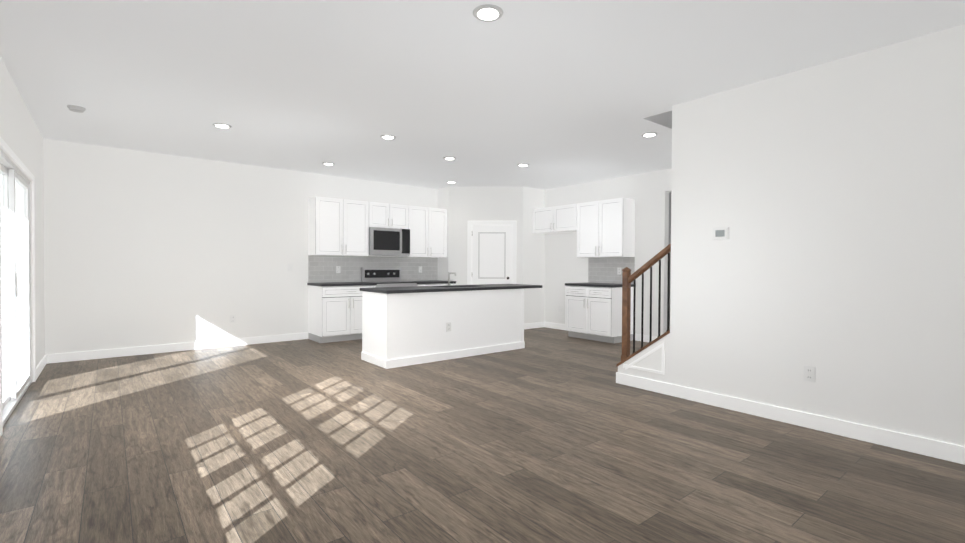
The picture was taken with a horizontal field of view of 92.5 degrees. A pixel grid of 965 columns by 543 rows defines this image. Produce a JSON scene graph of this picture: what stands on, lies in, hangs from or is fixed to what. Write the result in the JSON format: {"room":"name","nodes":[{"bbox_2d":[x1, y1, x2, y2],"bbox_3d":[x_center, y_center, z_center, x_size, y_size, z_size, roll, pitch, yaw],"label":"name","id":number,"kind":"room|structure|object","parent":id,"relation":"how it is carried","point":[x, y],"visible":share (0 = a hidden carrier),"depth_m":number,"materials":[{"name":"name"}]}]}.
{"room":"open-plan living room","nodes":[
{"label":"open-plan living room","id":0,"kind":"room"},
{"bbox_2d":[0,56,47,382],"bbox_3d":[-2.246,-0.178,1.692,0.150,2.720,10.180,0,1,-39],"label":"wall","id":1,"kind":"structure","parent":0,"point":[18,129],"depth_m":4.72,"materials":[{"name":"paint"}]},
{"bbox_2d":[0,137,35,435],"bbox_3d":[-4.039,0.089,3.963,0.115,2.110,1.980,0,1,-39],"label":"sliding glass door","id":2,"kind":"structure","parent":1,"relation":"attached to","point":[15,284],"depth_m":3.96,"materials":[{"name":"white glass"}]},
{"bbox_2d":[36,354,47,379],"bbox_3d":[-4.952,1.069,5.177,0.015,0.112,1.010,0,1,-39],"label":"baseboard","id":3,"kind":"structure","parent":1,"relation":"attached to","point":[44,361],"depth_m":5.18,"materials":[{"name":"white wood"}]},
{"bbox_2d":[44,139,435,353],"bbox_3d":[-2.436,-0.259,7.987,7.410,2.720,0.150,0,1,-39],"label":"wall","id":4,"kind":"structure","parent":0,"point":[145,248],"depth_m":6.41,"materials":[{"name":"paint"}]},
{"bbox_2d":[48,332,307,363],"bbox_3d":[-4.074,1.055,6.578,3.140,0.112,0.015,0,1,-39],"label":"baseboard","id":5,"kind":"structure","parent":4,"relation":"attached to","point":[141,350],"depth_m":6.36,"materials":[{"name":"white wood"}]},
{"bbox_2d":[230,315,235,322],"bbox_3d":[-3.713,0.709,6.868,0.075,0.118,0.008,0,1,-39],"label":"outlet","id":6,"kind":"object","parent":4,"relation":"attached to","point":[232,318],"visible":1,"depth_m":6.87,"materials":[{"name":"white plastic"}]},
{"bbox_2d":[308,196,368,255],"bbox_3d":[-2.375,-0.727,7.683,0.898,0.925,0.380,0,1,-39],"label":"upper cabinet","id":7,"kind":"object","parent":4,"relation":"attached to","point":[338,227],"visible":1,"depth_m":7.53,"materials":[{"name":"white wood"}]},
{"bbox_2d":[308,255,437,282],"bbox_3d":[-1.867,-0.045,8.342,2.511,0.447,0.010,0,1,-39],"label":"tile backsplash","id":8,"kind":"structure","parent":4,"relation":"attached to","point":[321,269],"depth_m":8.10,"materials":[{"name":"grey tile"}]},
{"bbox_2d":[369,202,408,228],"bbox_3d":[-1.723,-0.977,8.206,0.766,0.433,0.380,0,1,-39],"label":"upper cabinet","id":9,"kind":"object","parent":4,"relation":"attached to","point":[386,215],"visible":0.94,"depth_m":8.07,"materials":[{"name":"white wood"}]},
{"bbox_2d":[369,227,409,255],"bbox_3d":[-1.705,-0.522,8.187,0.758,0.468,0.443,0,1,-39],"label":"over-the-range microwave","id":10,"kind":"object","parent":9,"relation":"attached to","point":[389,241],"visible":0.98,"depth_m":8.03,"materials":[{"name":"silver metal"}]},
{"bbox_2d":[400,206,446,257],"bbox_3d":[-1.100,-0.734,8.714,0.833,0.925,0.380,0,1,-39],"label":"upper cabinet","id":11,"kind":"object","parent":4,"relation":"attached to","point":[427,226],"visible":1,"depth_m":8.58,"materials":[{"name":"white wood"}]},
{"bbox_2d":[436,187,448,280],"bbox_3d":[-0.730,-0.264,9.018,0.100,2.720,0.370,0,1,-39],"label":"wall","id":12,"kind":"structure","parent":0,"point":[442,194],"depth_m":8.96,"materials":[{"name":"paint"}]},
{"bbox_2d":[0,327,964,542],"bbox_3d":[1.383,1.212,4.649,9.800,0.100,10.480,0,1,-39],"label":"floor","id":13,"kind":"structure","parent":0,"point":[548,435],"depth_m":2.88,"materials":[{"name":"brown wood"}]},
{"bbox_2d":[307,282,376,342],"bbox_3d":[-2.297,0.647,7.582,0.916,0.920,0.670,0,1,-39],"label":"base cabinet","id":14,"kind":"object","parent":13,"relation":"on","point":[334,311],"visible":0.79,"depth_m":7.30,"materials":[{"name":"white wood"}]},
{"bbox_2d":[361,268,416,286],"bbox_3d":[-1.628,0.519,8.097,0.762,1.170,0.674,0,1,-39],"label":"range","id":15,"kind":"object","parent":13,"relation":"on","point":[385,277],"visible":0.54,"depth_m":8.19,"materials":[{"name":"silver metal"}]},
{"bbox_2d":[409,280,455,285],"bbox_3d":[-1.013,0.640,8.621,0.839,0.920,0.670,0,1,-39],"label":"base cabinet","id":16,"kind":"object","parent":13,"relation":"on","point":[432,283],"visible":0.06,"depth_m":8.40,"materials":[{"name":"grey"}]},
{"bbox_2d":[360,288,524,368],"bbox_3d":[-0.473,0.690,6.384,2.248,0.882,0.713,0,1,-39],"label":"kitchen island","id":17,"kind":"object","parent":13,"relation":"on","point":[403,326],"depth_m":5.89,"materials":[{"name":"wood"}]},
{"bbox_2d":[446,322,450,331],"bbox_3d":[-0.434,0.717,5.970,0.075,0.118,0.008,0,1,-39],"label":"outlet","id":18,"kind":"object","parent":17,"relation":"attached to","point":[448,326],"visible":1,"depth_m":5.96,"materials":[{"name":"white plastic"}]},
{"bbox_2d":[364,284,541,291],"bbox_3d":[-0.339,0.229,6.485,2.600,0.038,0.755,0,1,-39],"label":"island countertop","id":19,"kind":"structure","parent":17,"relation":"on","point":[482,287],"depth_m":6.16,"materials":[{"name":"black stone"}]},
{"bbox_2d":[447,272,456,285],"bbox_3d":[-0.419,0.107,6.709,0.110,0.197,0.205,0,1,-39],"label":"island faucet","id":20,"kind":"object","parent":19,"relation":"on","point":[449,273],"visible":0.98,"depth_m":6.74,"materials":[{"name":"silver metal"}]},
{"bbox_2d":[565,283,633,343],"bbox_3d":[1.947,0.666,7.735,0.670,0.920,0.960,0,1,-39],"label":"base cabinet","id":21,"kind":"object","parent":13,"relation":"on","point":[593,311],"visible":1,"depth_m":7.48,"materials":[{"name":"white wood"}]},
{"bbox_2d":[0,0,964,189],"bbox_3d":[1.358,-1.632,4.581,9.400,0.150,10.180,0,1,-39],"label":"ceiling","id":22,"kind":"structure","parent":0,"point":[556,93],"depth_m":3.60,"materials":[{"name":"paint"}]},
{"bbox_2d":[67,105,85,112],"bbox_3d":[-3.912,-1.564,4.450,0.136,0.034,0.136,0,1,-39],"label":"smoke detector","id":23,"kind":"object","parent":22,"relation":"attached to","point":[75,108],"visible":1,"depth_m":4.42,"materials":[{"name":"white plastic"}]},
{"bbox_2d":[213,123,231,128],"bbox_3d":[-2.821,-1.578,5.010,0.184,0.009,0.184,0,1,-39],"label":"recessed light","id":24,"kind":"object","parent":22,"relation":"in","point":[222,125],"visible":0.98,"depth_m":4.98,"materials":[{"name":"white plastic"}]},
{"bbox_2d":[322,162,334,164],"bbox_3d":[-2.290,-1.599,6.867,0.184,0.009,0.184,0,1,-39],"label":"recessed light","id":25,"kind":"object","parent":22,"relation":"in","point":[326,163],"visible":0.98,"depth_m":6.82,"materials":[{"name":"white plastic"}]},
{"bbox_2d":[380,135,395,138],"bbox_3d":[-1.107,-1.575,5.419,0.184,0.009,0.184,0,1,-39],"label":"recessed light","id":26,"kind":"object","parent":22,"relation":"in","point":[387,136],"visible":0.96,"depth_m":5.40,"materials":[{"name":"white plastic"}]},
{"bbox_2d":[443,157,455,159],"bbox_3d":[-0.461,-1.585,6.481,0.184,0.009,0.184,0,1,-39],"label":"recessed light","id":27,"kind":"object","parent":22,"relation":"in","point":[449,158],"visible":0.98,"depth_m":6.46,"materials":[{"name":"white plastic"}]},
{"bbox_2d":[473,4,502,21],"bbox_3d":[0.033,-1.535,2.753,0.184,0.009,0.184,0,1,-39],"label":"recessed light","id":28,"kind":"object","parent":22,"relation":"in","point":[487,13],"visible":1,"depth_m":2.74,"materials":[{"name":"white plastic"}]},
{"bbox_2d":[517,164,528,166],"bbox_3d":[0.607,-1.585,6.894,0.184,0.009,0.184,0,1,-39],"label":"recessed light","id":29,"kind":"object","parent":22,"relation":"in","point":[522,165],"visible":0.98,"depth_m":6.89,"materials":[{"name":"white plastic"}]},
{"bbox_2d":[641,132,657,136],"bbox_3d":[1.907,-1.558,5.271,0.184,0.009,0.184,0,1,-39],"label":"recessed light","id":30,"kind":"object","parent":22,"relation":"in","point":[650,134],"visible":1,"depth_m":5.24,"materials":[{"name":"white plastic"}]},
{"bbox_2d":[448,186,522,284],"bbox_3d":[0.057,-0.258,8.861,1.417,2.720,0.100,0,1,3],"label":"wall","id":31,"kind":"structure","parent":0,"point":[497,203],"depth_m":8.81,"materials":[{"name":"paint"}]},
{"bbox_2d":[467,221,516,284],"bbox_3d":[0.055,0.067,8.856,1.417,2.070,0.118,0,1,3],"label":"door frame","id":32,"kind":"structure","parent":31,"relation":"attached to","point":[469,246],"depth_m":8.79,"materials":[{"name":"white wood"}]},
{"bbox_2d":[472,225,511,284],"bbox_3d":[0.178,0.106,8.839,0.759,1.970,0.035,0,1,3],"label":"pantry door","id":33,"kind":"structure","parent":31,"relation":"in","point":[491,254],"depth_m":8.82,"materials":[{"name":"white wood"}]},
{"bbox_2d":[522,186,543,323],"bbox_3d":[0.953,-0.255,8.996,0.570,2.720,0.120,0,1,-39],"label":"wall","id":34,"kind":"structure","parent":0,"point":[533,198],"depth_m":8.94,"materials":[{"name":"paint"}]},
{"bbox_2d":[524,322,543,328],"bbox_3d":[0.983,1.049,8.968,0.570,0.112,0.015,0,1,-39],"label":"baseboard","id":35,"kind":"structure","parent":34,"relation":"attached to","point":[537,324],"depth_m":8.97,"materials":[{"name":"white wood"}]},
{"bbox_2d":[544,169,667,336],"bbox_3d":[2.043,-0.240,8.245,0.120,2.720,5.060,0,1,-39],"label":"wall","id":36,"kind":"structure","parent":0,"point":[649,190],"depth_m":7.58,"materials":[{"name":"paint"}]},
{"bbox_2d":[544,322,564,329],"bbox_3d":[1.555,1.055,8.749,0.015,0.112,1.075,0,1,-39],"label":"baseboard","id":37,"kind":"structure","parent":36,"relation":"attached to","point":[546,324],"depth_m":8.94,"materials":[{"name":"white wood"}]},
{"bbox_2d":[533,204,576,233],"bbox_3d":[1.425,-0.966,8.601,0.380,0.465,1.082,0,1,-39],"label":"upper cabinet","id":38,"kind":"object","parent":36,"relation":"attached to","point":[555,219],"visible":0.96,"depth_m":8.46,"materials":[{"name":"white wood"}]},
{"bbox_2d":[577,198,634,256],"bbox_3d":[2.059,-0.715,7.819,0.380,0.940,0.930,0,1,-39],"label":"upper cabinet","id":39,"kind":"object","parent":36,"relation":"attached to","point":[605,228],"visible":1,"depth_m":7.61,"materials":[{"name":"white wood"}]},
{"bbox_2d":[588,257,634,283],"bbox_3d":[2.199,-0.020,7.944,0.010,0.447,0.930,0,1,-39],"label":"tile backsplash","id":40,"kind":"structure","parent":36,"relation":"attached to","point":[602,269],"depth_m":7.97,"materials":[{"name":"grey tile"}]},
{"bbox_2d":[635,334,657,341],"bbox_3d":[2.652,1.078,7.393,0.015,0.112,0.515,0,1,-39],"label":"baseboard","id":41,"kind":"structure","parent":36,"relation":"attached to","point":[646,338],"depth_m":7.44,"materials":[{"name":"white wood"}]},
{"bbox_2d":[618,24,964,445],"bbox_3d":[3.508,-1.518,3.139,1.190,5.420,5.170,0,1,-39],"label":"wall","id":42,"kind":"structure","parent":0,"point":[830,196],"depth_m":3.38,"materials":[{"name":"paint"}]},
{"bbox_2d":[616,330,669,374],"bbox_3d":[1.632,0.776,4.624,0.144,0.461,0.580,0,1,-39],"label":"trim","id":43,"kind":"structure","parent":42,"relation":"attached to","point":[662,371],"depth_m":4.51,"materials":[{"name":"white wood"}]},
{"bbox_2d":[621,267,630,360],"bbox_3d":[1.492,0.452,4.795,0.092,0.996,0.092,0,1,-39],"label":"newel post","id":44,"kind":"object","parent":43,"relation":"on","point":[626,294],"visible":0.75,"depth_m":4.77,"materials":[{"name":"brown wood"}]},
{"bbox_2d":[632,253,669,353],"bbox_3d":[1.668,0.336,4.577,0.022,1.032,0.390,0,1,-39],"label":"balusters","id":45,"kind":"object","parent":43,"relation":"on","point":[659,299],"visible":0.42,"depth_m":4.57,"materials":[{"name":"black metal"}]},
{"bbox_2d":[628,243,670,282],"bbox_3d":[1.666,-0.079,4.576,0.060,0.412,0.481,0,1,-39],"label":"stair handrail","id":46,"kind":"object","parent":45,"relation":"on","point":[656,258],"visible":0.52,"depth_m":4.55,"materials":[{"name":"brown wood"}]},
{"bbox_2d":[713,227,729,239],"bbox_3d":[2.051,-0.326,3.981,0.025,0.112,0.140,0,1,-39],"label":"thermostat","id":47,"kind":"object","parent":42,"relation":"attached to","point":[721,233],"visible":0.98,"depth_m":3.96,"materials":[{"name":"white plastic"}]},
{"bbox_2d":[616,372,964,464],"bbox_3d":[2.991,1.137,2.852,0.035,0.112,5.065,0,1,-39],"label":"baseboard","id":48,"kind":"structure","parent":42,"relation":"attached to","point":[946,451],"depth_m":3.46,"materials":[{"name":"white wood"}]},
{"bbox_2d":[804,365,815,382],"bbox_3d":[2.468,0.772,3.487,0.008,0.118,0.075,0,1,-39],"label":"outlet","id":49,"kind":"object","parent":42,"relation":"attached to","point":[809,373],"visible":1,"depth_m":3.48,"materials":[{"name":"white plastic"}]}
]}

